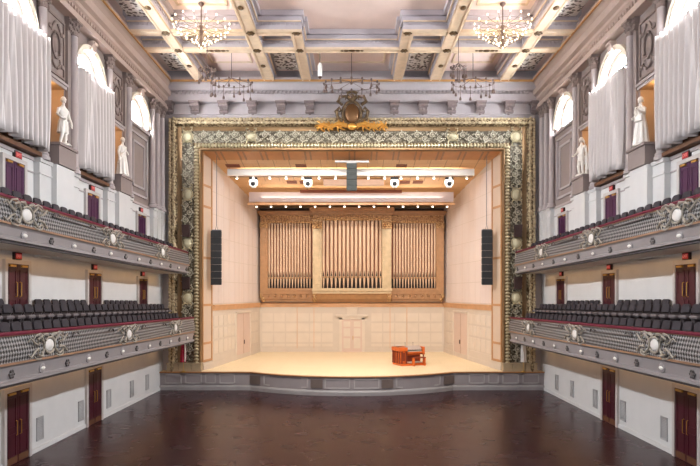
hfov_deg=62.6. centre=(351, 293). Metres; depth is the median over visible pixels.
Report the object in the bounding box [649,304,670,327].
chair
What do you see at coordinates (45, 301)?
chair
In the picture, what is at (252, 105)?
bracket
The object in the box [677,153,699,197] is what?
door
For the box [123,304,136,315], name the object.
chair
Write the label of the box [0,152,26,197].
door
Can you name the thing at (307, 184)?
light
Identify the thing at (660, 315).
seat cushion
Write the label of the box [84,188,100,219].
door
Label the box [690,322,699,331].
chair
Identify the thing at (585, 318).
chair
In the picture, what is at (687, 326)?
chair
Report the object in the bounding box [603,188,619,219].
door
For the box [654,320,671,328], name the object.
chair
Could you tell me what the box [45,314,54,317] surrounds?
seat cushion
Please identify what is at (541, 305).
chair
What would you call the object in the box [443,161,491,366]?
wall
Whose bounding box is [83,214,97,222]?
chair
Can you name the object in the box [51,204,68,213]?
chair
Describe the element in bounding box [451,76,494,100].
unlit fixture
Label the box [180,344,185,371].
flag
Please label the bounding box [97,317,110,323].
chair
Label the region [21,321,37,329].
chair
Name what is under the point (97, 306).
chair
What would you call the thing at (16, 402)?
door
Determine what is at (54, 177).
wall
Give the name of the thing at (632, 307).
chair
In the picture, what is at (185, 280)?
speaker
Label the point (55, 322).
chair
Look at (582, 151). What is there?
statue
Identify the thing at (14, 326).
chair
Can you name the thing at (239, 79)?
unlit fixture
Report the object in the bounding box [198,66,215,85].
unlit fixture
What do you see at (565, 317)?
chair
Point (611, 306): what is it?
chair
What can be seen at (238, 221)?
wall
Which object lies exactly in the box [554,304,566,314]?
chair
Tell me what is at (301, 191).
bar
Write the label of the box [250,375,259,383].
vent
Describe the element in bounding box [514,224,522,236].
speaker
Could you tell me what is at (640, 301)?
chair
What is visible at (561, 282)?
door
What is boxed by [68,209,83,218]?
chair
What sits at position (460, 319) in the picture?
door
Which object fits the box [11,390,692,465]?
floor
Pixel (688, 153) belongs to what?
exit sign
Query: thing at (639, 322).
chair
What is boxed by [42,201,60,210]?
chair
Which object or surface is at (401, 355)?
organ console
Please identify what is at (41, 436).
air vent
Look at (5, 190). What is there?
chair
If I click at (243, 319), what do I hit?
door
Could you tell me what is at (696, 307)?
chair
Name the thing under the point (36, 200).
chair
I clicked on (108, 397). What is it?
air vent
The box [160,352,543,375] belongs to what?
floor
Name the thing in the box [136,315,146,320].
chair
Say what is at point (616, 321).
chair
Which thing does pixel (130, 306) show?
chair
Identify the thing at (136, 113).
window
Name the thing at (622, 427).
baseboard
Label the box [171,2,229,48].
chandelier
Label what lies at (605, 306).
chair
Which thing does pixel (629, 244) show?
lamp
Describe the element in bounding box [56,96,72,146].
statue
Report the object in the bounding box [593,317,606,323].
chair
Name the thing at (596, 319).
chair
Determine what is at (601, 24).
trim
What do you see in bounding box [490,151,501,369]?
wall
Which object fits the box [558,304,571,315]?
chair
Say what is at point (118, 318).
chair
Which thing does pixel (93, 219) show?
chair
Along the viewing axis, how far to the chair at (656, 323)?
18.90 m
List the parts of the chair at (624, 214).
backrest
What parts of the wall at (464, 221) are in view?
chair rail, skirting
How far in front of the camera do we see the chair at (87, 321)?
21.82 m
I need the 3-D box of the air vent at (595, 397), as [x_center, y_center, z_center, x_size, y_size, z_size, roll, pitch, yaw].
[11.480,4.945,27.200,0.040,0.850,0.460,0,0,0]
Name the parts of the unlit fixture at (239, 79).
frame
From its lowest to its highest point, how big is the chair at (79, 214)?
0.870 m
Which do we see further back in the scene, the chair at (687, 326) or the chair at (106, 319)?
the chair at (106, 319)
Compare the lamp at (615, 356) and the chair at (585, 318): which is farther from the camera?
the chair at (585, 318)
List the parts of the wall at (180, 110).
picture moulding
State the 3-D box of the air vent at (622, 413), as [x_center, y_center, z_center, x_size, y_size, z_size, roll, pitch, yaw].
[11.480,4.945,24.400,0.040,0.850,0.460,0,0,0]
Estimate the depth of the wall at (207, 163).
35.71 m
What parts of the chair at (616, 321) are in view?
backrest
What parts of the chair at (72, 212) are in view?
backrest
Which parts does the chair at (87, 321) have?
backrest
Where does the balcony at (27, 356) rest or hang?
attached to the wall at (54, 177)
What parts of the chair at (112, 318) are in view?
backrest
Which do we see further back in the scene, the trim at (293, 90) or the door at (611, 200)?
the trim at (293, 90)
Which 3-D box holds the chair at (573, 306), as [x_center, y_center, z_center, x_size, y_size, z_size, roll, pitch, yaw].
[10.507,0.916,27.818,0.546,0.870,0.526,0,0,2]
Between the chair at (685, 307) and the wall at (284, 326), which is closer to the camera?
the chair at (685, 307)
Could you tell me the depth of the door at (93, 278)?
25.47 m
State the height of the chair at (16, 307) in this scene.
0.870 m
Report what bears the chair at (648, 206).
on the balcony at (671, 228)
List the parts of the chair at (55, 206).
backrest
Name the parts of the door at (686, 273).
moulding, moulding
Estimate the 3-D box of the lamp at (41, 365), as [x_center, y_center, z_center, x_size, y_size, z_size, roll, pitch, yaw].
[-9.340,2.233,17.400,0.100,0.320,0.320,0,0,0]
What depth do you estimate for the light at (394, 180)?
37.75 m
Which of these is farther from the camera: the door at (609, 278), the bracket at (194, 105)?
the bracket at (194, 105)
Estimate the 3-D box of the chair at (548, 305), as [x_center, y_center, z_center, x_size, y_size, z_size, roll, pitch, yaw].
[10.507,0.974,31.328,0.546,0.870,0.526,0,0,2]
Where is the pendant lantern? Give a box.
[318,63,321,78]
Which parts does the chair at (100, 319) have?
backrest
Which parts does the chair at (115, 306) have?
backrest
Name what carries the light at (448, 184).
hanging from the batten at (253, 173)
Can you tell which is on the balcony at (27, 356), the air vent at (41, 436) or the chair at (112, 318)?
the chair at (112, 318)
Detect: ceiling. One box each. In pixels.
[107,0,596,80]
[213,160,490,207]
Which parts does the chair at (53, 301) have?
backrest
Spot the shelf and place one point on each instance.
(314, 290)
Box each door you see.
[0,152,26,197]
[1,383,31,465]
[2,259,30,310]
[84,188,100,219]
[85,269,102,305]
[85,364,103,427]
[135,211,146,234]
[136,276,148,303]
[235,310,250,359]
[336,307,367,351]
[453,310,468,359]
[555,276,567,303]
[557,211,568,234]
[600,364,618,427]
[601,269,618,305]
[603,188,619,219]
[672,383,699,465]
[673,259,699,310]
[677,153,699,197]
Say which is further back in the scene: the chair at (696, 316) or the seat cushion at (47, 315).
the seat cushion at (47, 315)
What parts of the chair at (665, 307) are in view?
backrest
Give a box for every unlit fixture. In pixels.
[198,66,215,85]
[210,53,252,101]
[323,53,379,97]
[450,38,466,82]
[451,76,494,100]
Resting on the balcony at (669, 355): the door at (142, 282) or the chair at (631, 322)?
the chair at (631, 322)
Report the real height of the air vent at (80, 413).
0.850 m
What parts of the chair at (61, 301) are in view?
backrest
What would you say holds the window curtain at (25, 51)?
hanging from the wall at (54, 177)
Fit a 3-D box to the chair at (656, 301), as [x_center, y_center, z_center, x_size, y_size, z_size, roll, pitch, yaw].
[11.167,0.630,21.468,0.546,0.870,0.526,0,0,2]
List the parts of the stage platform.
panel moulding, moulding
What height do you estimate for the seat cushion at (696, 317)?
0.128 m
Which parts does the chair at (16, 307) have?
backrest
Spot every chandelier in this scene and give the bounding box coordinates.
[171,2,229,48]
[474,2,532,48]
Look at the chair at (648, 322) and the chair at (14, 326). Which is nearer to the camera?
the chair at (14, 326)
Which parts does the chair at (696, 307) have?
panel, backrest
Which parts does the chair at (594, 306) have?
backrest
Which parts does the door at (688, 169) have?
moulding, moulding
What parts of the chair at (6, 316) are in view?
panel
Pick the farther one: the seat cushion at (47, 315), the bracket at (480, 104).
the bracket at (480, 104)
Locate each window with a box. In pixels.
[0,0,41,156]
[78,40,109,186]
[132,88,150,129]
[553,88,571,129]
[594,40,625,186]
[662,0,699,156]
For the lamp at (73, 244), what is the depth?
20.02 m
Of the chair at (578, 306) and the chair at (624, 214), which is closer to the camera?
the chair at (624, 214)
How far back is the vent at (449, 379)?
34.20 m
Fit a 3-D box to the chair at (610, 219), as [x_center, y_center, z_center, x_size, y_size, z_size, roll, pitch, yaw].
[10.147,-2.644,23.053,0.546,0.870,0.526,0,0,2]
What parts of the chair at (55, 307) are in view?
backrest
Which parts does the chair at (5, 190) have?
backrest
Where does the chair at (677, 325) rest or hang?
on the balcony at (669, 355)
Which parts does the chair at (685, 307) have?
backrest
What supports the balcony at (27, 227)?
attached to the wall at (54, 177)
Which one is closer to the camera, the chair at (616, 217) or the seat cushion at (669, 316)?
the seat cushion at (669, 316)
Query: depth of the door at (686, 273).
19.62 m
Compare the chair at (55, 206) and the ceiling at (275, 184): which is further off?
the ceiling at (275, 184)
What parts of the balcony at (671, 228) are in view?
plaque moulding, plaque moulding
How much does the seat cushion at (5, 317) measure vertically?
0.128 m
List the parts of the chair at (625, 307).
backrest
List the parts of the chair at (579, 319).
backrest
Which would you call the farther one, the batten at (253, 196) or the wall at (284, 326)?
the wall at (284, 326)
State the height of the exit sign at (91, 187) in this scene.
0.250 m
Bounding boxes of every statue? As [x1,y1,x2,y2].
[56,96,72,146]
[116,137,128,176]
[572,137,588,176]
[631,96,649,146]
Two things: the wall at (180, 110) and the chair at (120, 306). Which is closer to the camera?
the chair at (120, 306)
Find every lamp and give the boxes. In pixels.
[21,231,27,239]
[39,363,44,372]
[71,242,76,248]
[86,354,90,362]
[613,354,617,362]
[627,242,632,248]
[659,363,664,372]
[676,231,682,239]
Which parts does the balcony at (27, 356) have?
plaque moulding, velvet rail, plaque moulding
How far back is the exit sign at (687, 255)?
19.57 m
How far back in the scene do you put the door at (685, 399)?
19.68 m
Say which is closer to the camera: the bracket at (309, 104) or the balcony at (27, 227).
the balcony at (27, 227)
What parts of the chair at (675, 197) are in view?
backrest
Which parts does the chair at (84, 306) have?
backrest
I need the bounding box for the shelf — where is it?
[312,288,391,293]
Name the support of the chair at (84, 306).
on the balcony at (27, 356)
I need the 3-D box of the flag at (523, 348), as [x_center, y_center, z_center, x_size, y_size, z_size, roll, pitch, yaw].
[10.218,3.498,34.268,0.342,2.296,0.312,0,0,33]
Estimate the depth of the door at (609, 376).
25.57 m
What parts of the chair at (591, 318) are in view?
backrest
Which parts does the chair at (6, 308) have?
backrest, panel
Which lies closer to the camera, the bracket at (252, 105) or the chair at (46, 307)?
the chair at (46, 307)
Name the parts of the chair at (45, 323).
backrest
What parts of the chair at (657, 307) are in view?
backrest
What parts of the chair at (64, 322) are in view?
backrest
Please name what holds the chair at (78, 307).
on the balcony at (27, 356)
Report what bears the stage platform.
on the floor at (165, 427)
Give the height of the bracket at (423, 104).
0.750 m
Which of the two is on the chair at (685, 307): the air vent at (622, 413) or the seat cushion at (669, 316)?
the seat cushion at (669, 316)
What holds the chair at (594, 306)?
on the balcony at (669, 355)
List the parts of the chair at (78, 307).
backrest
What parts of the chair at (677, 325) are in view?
backrest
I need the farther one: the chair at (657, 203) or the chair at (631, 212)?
the chair at (631, 212)
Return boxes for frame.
[166,91,537,371]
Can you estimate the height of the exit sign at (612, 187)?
0.250 m
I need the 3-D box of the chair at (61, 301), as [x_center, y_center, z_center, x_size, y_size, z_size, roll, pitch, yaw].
[-11.167,0.649,22.638,0.546,0.870,0.526,0,0,-2]
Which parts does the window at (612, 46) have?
wood panel, arch frame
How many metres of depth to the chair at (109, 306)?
25.46 m
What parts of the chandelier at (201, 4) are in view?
rod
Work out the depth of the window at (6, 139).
20.19 m
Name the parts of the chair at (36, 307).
backrest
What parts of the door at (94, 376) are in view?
moulding, moulding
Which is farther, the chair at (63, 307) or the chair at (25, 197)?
the chair at (63, 307)
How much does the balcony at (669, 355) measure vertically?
1.998 m
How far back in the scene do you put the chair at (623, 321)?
21.19 m
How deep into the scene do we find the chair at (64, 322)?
20.05 m
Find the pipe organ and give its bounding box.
[257,207,446,301]
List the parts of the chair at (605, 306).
backrest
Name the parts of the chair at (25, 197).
backrest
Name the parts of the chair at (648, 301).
backrest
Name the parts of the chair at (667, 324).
backrest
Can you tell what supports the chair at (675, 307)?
on the balcony at (669, 355)
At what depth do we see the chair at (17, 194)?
17.71 m
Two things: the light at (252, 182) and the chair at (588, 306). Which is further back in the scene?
the light at (252, 182)
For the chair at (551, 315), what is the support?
on the balcony at (669, 355)
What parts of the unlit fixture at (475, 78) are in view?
frame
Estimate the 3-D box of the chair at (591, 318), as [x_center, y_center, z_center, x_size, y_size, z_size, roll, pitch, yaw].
[9.847,1.376,24.223,0.546,0.870,0.526,0,0,2]
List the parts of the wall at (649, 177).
blind panel, niche moulding, relief panel, niche moulding, relief panel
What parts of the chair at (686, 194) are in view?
backrest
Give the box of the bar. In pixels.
[300,190,401,192]
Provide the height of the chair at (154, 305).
0.870 m
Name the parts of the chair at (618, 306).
backrest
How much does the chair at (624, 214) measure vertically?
0.870 m
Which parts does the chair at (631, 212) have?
backrest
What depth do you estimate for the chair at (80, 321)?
21.19 m
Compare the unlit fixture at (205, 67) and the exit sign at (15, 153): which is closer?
the exit sign at (15, 153)
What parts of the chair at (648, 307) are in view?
backrest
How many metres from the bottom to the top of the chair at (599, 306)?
0.870 m
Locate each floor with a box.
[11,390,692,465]
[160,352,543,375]
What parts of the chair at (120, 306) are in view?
backrest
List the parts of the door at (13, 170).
moulding, moulding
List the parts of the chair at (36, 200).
backrest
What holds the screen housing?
hanging from the ceiling at (275, 184)
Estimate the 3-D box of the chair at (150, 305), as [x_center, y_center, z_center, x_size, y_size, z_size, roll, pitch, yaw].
[-10.507,0.965,30.743,0.546,0.870,0.526,0,0,-2]
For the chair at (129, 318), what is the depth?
25.89 m
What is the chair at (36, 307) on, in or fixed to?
on the balcony at (27, 356)
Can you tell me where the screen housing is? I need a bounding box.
[323,179,383,185]
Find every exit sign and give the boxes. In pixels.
[12,150,21,159]
[12,252,21,259]
[89,185,94,191]
[91,264,96,269]
[607,264,612,269]
[609,185,614,191]
[682,150,691,159]
[682,252,691,259]
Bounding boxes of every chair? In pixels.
[0,187,21,198]
[0,307,14,325]
[0,322,13,331]
[1,304,25,330]
[10,321,25,330]
[11,191,31,201]
[13,304,35,327]
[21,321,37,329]
[22,194,41,204]
[23,304,45,328]
[32,320,49,328]
[33,198,51,207]
[33,304,54,327]
[34,299,42,308]
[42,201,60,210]
[42,304,62,324]
[42,320,60,327]
[43,299,50,305]
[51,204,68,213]
[51,299,59,307]
[51,304,70,320]
[51,319,62,327]
[59,299,67,307]
[59,304,78,321]
[60,207,76,215]
[60,319,74,326]
[67,304,85,321]
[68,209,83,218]
[68,318,84,325]
[75,304,92,319]
[76,212,90,220]
[76,318,86,325]
[82,304,98,318]
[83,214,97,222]
[84,318,98,324]
[89,304,105,319]
[90,217,104,224]
[91,317,97,323]
[95,304,110,317]
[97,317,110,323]
[101,304,116,317]
[104,317,110,322]
[107,304,121,317]
[110,316,122,322]
[112,304,126,315]
[116,316,121,321]
[118,304,131,315]
[121,316,133,321]
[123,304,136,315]
[126,315,134,321]
[128,304,140,314]
[132,304,145,315]
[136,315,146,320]
[137,304,149,314]
[141,304,153,314]
[145,304,157,314]
[149,304,160,313]
[149,314,159,319]
[153,304,164,313]
[157,304,167,313]
[160,304,171,312]
[532,304,543,312]
[536,304,546,313]
[539,304,550,313]
[543,304,554,313]
[544,314,554,319]
[546,304,558,314]
[550,304,562,314]
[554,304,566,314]
[557,315,567,320]
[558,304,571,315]
[563,304,575,314]
[567,304,580,315]
[569,315,577,321]
[570,316,582,321]
[572,304,585,315]
[577,304,591,315]
[581,316,593,322]
[582,304,596,317]
[582,316,587,321]
[587,304,602,317]
[593,304,608,317]
[593,317,599,322]
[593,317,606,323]
[598,304,614,319]
[599,217,613,224]
[605,304,621,318]
[605,318,619,324]
[606,214,620,222]
[606,317,612,323]
[611,304,628,319]
[613,212,627,220]
[617,318,627,325]
[618,304,636,321]
[619,318,635,325]
[620,209,635,218]
[625,304,644,321]
[627,207,643,215]
[629,319,643,326]
[633,304,652,320]
[635,204,652,213]
[636,299,644,307]
[641,304,661,323]
[641,319,652,327]
[643,201,661,210]
[643,320,661,327]
[644,299,652,307]
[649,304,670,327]
[652,198,670,207]
[653,299,660,305]
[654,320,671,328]
[658,304,680,328]
[661,299,669,308]
[662,194,681,204]
[666,321,682,329]
[668,304,690,327]
[672,191,692,201]
[678,304,699,330]
[678,321,693,330]
[682,187,699,198]
[689,313,699,325]
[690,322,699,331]
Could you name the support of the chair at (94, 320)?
on the balcony at (27, 356)
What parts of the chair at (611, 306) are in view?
backrest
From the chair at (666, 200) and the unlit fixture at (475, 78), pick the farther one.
the unlit fixture at (475, 78)
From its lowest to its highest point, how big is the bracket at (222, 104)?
0.750 m
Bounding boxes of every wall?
[0,0,167,464]
[163,71,540,369]
[202,151,213,369]
[212,161,260,366]
[260,299,443,351]
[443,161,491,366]
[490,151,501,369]
[536,0,699,448]
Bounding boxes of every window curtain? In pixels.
[0,0,50,151]
[78,64,114,180]
[588,64,625,181]
[654,0,699,149]
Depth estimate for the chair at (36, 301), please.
20.78 m
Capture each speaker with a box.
[181,224,189,236]
[181,277,189,288]
[211,156,221,284]
[335,161,368,190]
[481,156,492,284]
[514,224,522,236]
[514,277,522,288]
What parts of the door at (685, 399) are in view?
moulding, kick plate, moulding, kick plate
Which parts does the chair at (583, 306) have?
backrest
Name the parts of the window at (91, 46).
arch frame, wood panel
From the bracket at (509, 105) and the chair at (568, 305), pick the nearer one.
the chair at (568, 305)
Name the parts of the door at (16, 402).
moulding, kick plate, kick plate, moulding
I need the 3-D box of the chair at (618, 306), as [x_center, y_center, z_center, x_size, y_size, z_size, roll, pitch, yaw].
[10.507,0.838,23.138,0.546,0.870,0.526,0,0,2]
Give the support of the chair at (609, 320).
on the balcony at (669, 355)
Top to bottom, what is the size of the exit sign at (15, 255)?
0.250 m
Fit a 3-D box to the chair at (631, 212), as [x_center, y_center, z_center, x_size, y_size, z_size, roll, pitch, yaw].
[10.147,-2.673,21.298,0.546,0.870,0.526,0,0,2]
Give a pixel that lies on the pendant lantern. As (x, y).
(319, 64)
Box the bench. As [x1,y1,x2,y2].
[412,357,425,365]
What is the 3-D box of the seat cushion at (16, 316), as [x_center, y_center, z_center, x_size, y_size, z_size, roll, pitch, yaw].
[-10.426,0.720,17.876,0.384,0.128,0.435,0,0,-2]
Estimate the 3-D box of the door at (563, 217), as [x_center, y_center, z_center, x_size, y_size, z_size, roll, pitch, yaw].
[11.426,-3.137,31.300,0.148,2.590,1.430,0,0,0]
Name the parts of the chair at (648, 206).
backrest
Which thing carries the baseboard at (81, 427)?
attached to the wall at (54, 177)
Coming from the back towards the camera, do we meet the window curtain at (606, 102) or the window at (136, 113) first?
the window at (136, 113)
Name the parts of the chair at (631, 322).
backrest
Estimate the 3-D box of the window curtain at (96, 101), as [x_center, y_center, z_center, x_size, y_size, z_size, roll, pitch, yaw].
[-11.212,-7.300,25.225,0.575,4.240,3.410,0,0,0]
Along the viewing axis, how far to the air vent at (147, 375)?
32.28 m
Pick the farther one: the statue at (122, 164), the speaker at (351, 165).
the speaker at (351, 165)
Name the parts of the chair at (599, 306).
backrest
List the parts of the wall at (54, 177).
relief panel, niche moulding, relief panel, niche moulding, blind panel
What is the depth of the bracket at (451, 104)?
34.59 m
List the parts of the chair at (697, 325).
backrest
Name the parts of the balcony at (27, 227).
plaque moulding, plaque moulding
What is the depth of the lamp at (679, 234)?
17.00 m
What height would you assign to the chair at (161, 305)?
0.870 m
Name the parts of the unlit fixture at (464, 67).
frame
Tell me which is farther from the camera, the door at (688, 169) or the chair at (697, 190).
the door at (688, 169)
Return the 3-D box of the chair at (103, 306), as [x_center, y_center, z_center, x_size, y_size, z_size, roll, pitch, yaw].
[-10.507,0.867,24.893,0.546,0.870,0.526,0,0,-2]
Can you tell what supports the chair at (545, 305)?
on the balcony at (669, 355)
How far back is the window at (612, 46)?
25.46 m
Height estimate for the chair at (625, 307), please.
0.870 m
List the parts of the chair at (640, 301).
backrest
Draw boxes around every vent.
[36,415,43,441]
[78,400,83,421]
[106,389,110,408]
[130,380,133,397]
[145,374,148,389]
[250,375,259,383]
[311,379,322,387]
[381,379,392,387]
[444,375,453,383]
[555,374,558,389]
[570,380,573,397]
[593,389,597,408]
[620,400,625,421]
[660,415,667,441]
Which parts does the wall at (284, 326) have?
skirting, chair rail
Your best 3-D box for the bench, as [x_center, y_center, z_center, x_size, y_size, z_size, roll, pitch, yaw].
[4.330,4.366,37.315,0.900,0.560,0.320,0,0,-24]
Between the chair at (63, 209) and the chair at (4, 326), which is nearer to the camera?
the chair at (4, 326)
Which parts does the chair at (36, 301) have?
backrest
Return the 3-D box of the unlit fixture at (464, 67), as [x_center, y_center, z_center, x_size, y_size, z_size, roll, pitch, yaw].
[5.362,-12.055,29.000,0.895,2.990,0.593,0,0,0]
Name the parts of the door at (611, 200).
moulding, moulding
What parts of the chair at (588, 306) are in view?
backrest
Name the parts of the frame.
rope moulding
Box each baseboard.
[0,388,159,465]
[544,388,671,453]
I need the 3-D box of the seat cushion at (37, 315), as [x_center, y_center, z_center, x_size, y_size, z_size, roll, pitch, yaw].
[-10.426,0.740,19.046,0.384,0.128,0.435,0,0,-2]
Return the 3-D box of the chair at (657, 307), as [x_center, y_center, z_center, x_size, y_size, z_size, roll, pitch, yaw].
[10.507,0.789,20.213,0.546,0.870,0.526,0,0,2]
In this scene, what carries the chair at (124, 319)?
on the balcony at (27, 356)
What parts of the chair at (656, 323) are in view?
backrest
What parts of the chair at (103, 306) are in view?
backrest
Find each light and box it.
[249,177,257,187]
[304,177,311,187]
[390,177,398,187]
[445,177,452,187]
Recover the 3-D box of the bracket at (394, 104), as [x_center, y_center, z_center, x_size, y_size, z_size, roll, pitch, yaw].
[2.552,-11.205,34.710,0.640,0.750,0.580,0,0,0]
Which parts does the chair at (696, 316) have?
panel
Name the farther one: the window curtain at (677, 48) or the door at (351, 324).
the door at (351, 324)
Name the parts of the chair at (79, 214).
backrest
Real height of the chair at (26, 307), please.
0.870 m
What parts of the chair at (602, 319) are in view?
backrest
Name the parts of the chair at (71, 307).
backrest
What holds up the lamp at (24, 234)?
attached to the balcony at (27, 227)
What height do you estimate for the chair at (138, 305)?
0.870 m
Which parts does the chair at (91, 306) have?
backrest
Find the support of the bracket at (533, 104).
attached to the wall at (180, 110)
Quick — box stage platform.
[159,372,544,395]
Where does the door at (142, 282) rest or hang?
in the wall at (54, 177)
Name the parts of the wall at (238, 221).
skirting, chair rail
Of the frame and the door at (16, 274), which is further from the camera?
the frame
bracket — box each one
[165,100,174,114]
[188,100,200,114]
[217,100,229,114]
[246,100,257,114]
[275,100,286,114]
[304,100,314,114]
[389,100,399,114]
[417,100,428,114]
[446,100,457,114]
[474,100,486,114]
[503,100,515,114]
[529,100,538,114]
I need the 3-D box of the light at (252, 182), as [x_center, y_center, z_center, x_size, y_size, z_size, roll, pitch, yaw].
[-6.481,-7.572,37.870,0.540,1.189,0.460,0,0,0]
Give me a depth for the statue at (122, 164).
27.82 m
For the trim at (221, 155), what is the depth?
35.65 m
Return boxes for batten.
[227,167,473,178]
[248,188,454,206]
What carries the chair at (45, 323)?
on the balcony at (27, 356)
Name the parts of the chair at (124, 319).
backrest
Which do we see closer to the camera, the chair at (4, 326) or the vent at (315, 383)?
the chair at (4, 326)
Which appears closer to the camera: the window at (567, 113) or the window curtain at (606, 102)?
the window curtain at (606, 102)
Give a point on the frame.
(188, 137)
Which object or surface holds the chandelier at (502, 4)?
hanging from the ceiling at (267, 37)
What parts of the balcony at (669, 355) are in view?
plaque moulding, velvet rail, plaque moulding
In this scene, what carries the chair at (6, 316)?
on the balcony at (27, 356)
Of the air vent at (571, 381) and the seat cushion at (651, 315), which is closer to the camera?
the seat cushion at (651, 315)
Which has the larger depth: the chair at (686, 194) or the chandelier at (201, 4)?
the chandelier at (201, 4)
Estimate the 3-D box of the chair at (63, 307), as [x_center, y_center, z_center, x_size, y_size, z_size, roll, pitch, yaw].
[-10.507,0.808,21.383,0.546,0.870,0.526,0,0,-2]
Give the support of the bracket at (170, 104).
attached to the wall at (180, 110)
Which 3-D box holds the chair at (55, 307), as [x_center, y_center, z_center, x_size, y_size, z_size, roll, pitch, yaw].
[-10.507,0.799,20.798,0.546,0.870,0.526,0,0,-2]
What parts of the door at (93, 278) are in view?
moulding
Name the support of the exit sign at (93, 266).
attached to the wall at (54, 177)
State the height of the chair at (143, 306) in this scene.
0.870 m
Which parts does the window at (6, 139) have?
wood panel, arch frame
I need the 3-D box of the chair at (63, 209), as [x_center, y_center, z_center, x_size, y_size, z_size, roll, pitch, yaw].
[-10.147,-2.683,20.713,0.546,0.870,0.526,0,0,-2]
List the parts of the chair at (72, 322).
backrest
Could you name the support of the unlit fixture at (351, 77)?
hanging from the ceiling at (267, 37)
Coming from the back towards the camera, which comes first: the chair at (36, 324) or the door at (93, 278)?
the door at (93, 278)
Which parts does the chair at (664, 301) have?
backrest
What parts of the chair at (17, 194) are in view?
backrest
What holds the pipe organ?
attached to the wall at (284, 326)
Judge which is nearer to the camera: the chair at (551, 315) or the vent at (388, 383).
the chair at (551, 315)
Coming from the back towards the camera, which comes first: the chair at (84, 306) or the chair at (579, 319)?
the chair at (579, 319)
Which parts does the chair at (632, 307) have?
backrest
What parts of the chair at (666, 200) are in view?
backrest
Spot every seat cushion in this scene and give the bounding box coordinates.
[1,315,14,319]
[14,315,25,318]
[24,315,35,318]
[36,314,45,317]
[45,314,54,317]
[649,314,658,317]
[658,314,667,317]
[668,315,679,318]
[678,315,689,318]
[689,315,699,319]
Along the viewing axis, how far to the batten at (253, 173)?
37.40 m
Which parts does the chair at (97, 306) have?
backrest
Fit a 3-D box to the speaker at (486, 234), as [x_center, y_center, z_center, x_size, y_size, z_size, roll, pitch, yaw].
[8.345,-4.550,35.725,0.663,7.981,0.450,0,0,0]
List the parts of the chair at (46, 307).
backrest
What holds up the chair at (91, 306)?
on the balcony at (27, 356)
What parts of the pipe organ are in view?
cornice, pipe rail, cornice, panel, cornice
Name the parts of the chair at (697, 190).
backrest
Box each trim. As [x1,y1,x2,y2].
[51,0,170,108]
[168,77,535,103]
[203,151,500,159]
[533,0,652,108]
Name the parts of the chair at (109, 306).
backrest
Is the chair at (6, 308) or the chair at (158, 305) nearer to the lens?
the chair at (6, 308)
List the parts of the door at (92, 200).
moulding, moulding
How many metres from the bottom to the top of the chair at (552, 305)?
0.870 m
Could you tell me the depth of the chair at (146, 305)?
30.11 m
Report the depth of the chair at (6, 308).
17.84 m
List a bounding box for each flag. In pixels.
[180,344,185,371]
[520,345,526,371]
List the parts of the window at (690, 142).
arch frame, wood panel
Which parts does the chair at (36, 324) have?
backrest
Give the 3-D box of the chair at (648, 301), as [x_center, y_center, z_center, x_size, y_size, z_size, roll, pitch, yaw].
[11.167,0.639,22.053,0.546,0.870,0.526,0,0,2]
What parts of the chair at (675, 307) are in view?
backrest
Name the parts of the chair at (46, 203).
backrest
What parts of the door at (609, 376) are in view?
moulding, moulding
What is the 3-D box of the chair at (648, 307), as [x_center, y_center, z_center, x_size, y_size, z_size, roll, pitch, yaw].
[10.507,0.799,20.798,0.546,0.870,0.526,0,0,2]
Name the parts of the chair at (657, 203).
backrest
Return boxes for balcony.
[0,192,189,274]
[0,317,194,389]
[509,317,699,388]
[514,193,699,274]
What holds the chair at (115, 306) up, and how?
on the balcony at (27, 356)
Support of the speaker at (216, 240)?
hanging from the wall at (180, 110)
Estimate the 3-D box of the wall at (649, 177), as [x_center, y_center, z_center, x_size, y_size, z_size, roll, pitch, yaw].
[11.690,-3.600,21.700,1.520,18.700,27.400,0,0,0]
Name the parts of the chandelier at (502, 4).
rod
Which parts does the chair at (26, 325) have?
backrest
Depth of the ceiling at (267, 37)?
28.70 m
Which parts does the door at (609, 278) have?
moulding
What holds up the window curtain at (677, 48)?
hanging from the wall at (649, 177)
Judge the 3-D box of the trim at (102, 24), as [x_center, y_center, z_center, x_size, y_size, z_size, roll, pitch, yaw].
[-11.100,-11.985,21.600,0.800,1.770,27.200,0,0,0]
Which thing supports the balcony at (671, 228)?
attached to the wall at (649, 177)
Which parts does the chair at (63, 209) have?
backrest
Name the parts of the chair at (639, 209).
backrest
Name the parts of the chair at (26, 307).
backrest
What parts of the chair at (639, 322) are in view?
backrest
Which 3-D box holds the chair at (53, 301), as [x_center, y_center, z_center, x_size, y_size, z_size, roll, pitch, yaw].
[-11.167,0.639,22.053,0.546,0.870,0.526,0,0,-2]
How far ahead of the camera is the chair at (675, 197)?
18.29 m
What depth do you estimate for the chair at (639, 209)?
20.64 m
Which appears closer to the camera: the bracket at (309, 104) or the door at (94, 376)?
the door at (94, 376)
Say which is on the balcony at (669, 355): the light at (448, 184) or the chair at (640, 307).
the chair at (640, 307)
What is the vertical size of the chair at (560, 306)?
0.870 m
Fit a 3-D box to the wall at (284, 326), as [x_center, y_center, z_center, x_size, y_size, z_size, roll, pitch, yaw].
[0.000,-1.700,46.270,15.560,12.700,0.460,0,0,0]
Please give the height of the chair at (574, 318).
0.870 m
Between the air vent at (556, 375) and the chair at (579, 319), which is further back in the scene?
the air vent at (556, 375)
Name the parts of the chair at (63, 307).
backrest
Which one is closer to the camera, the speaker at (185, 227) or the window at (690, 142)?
the window at (690, 142)
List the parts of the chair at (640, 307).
backrest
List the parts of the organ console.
inset panel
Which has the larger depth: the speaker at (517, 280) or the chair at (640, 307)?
the speaker at (517, 280)
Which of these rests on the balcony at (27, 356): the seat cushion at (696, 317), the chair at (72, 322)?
the chair at (72, 322)
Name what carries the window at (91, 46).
in the wall at (54, 177)
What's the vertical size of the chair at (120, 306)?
0.870 m
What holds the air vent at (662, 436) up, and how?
in the wall at (649, 177)
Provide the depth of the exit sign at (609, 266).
25.44 m
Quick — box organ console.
[391,345,424,365]
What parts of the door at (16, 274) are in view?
moulding, moulding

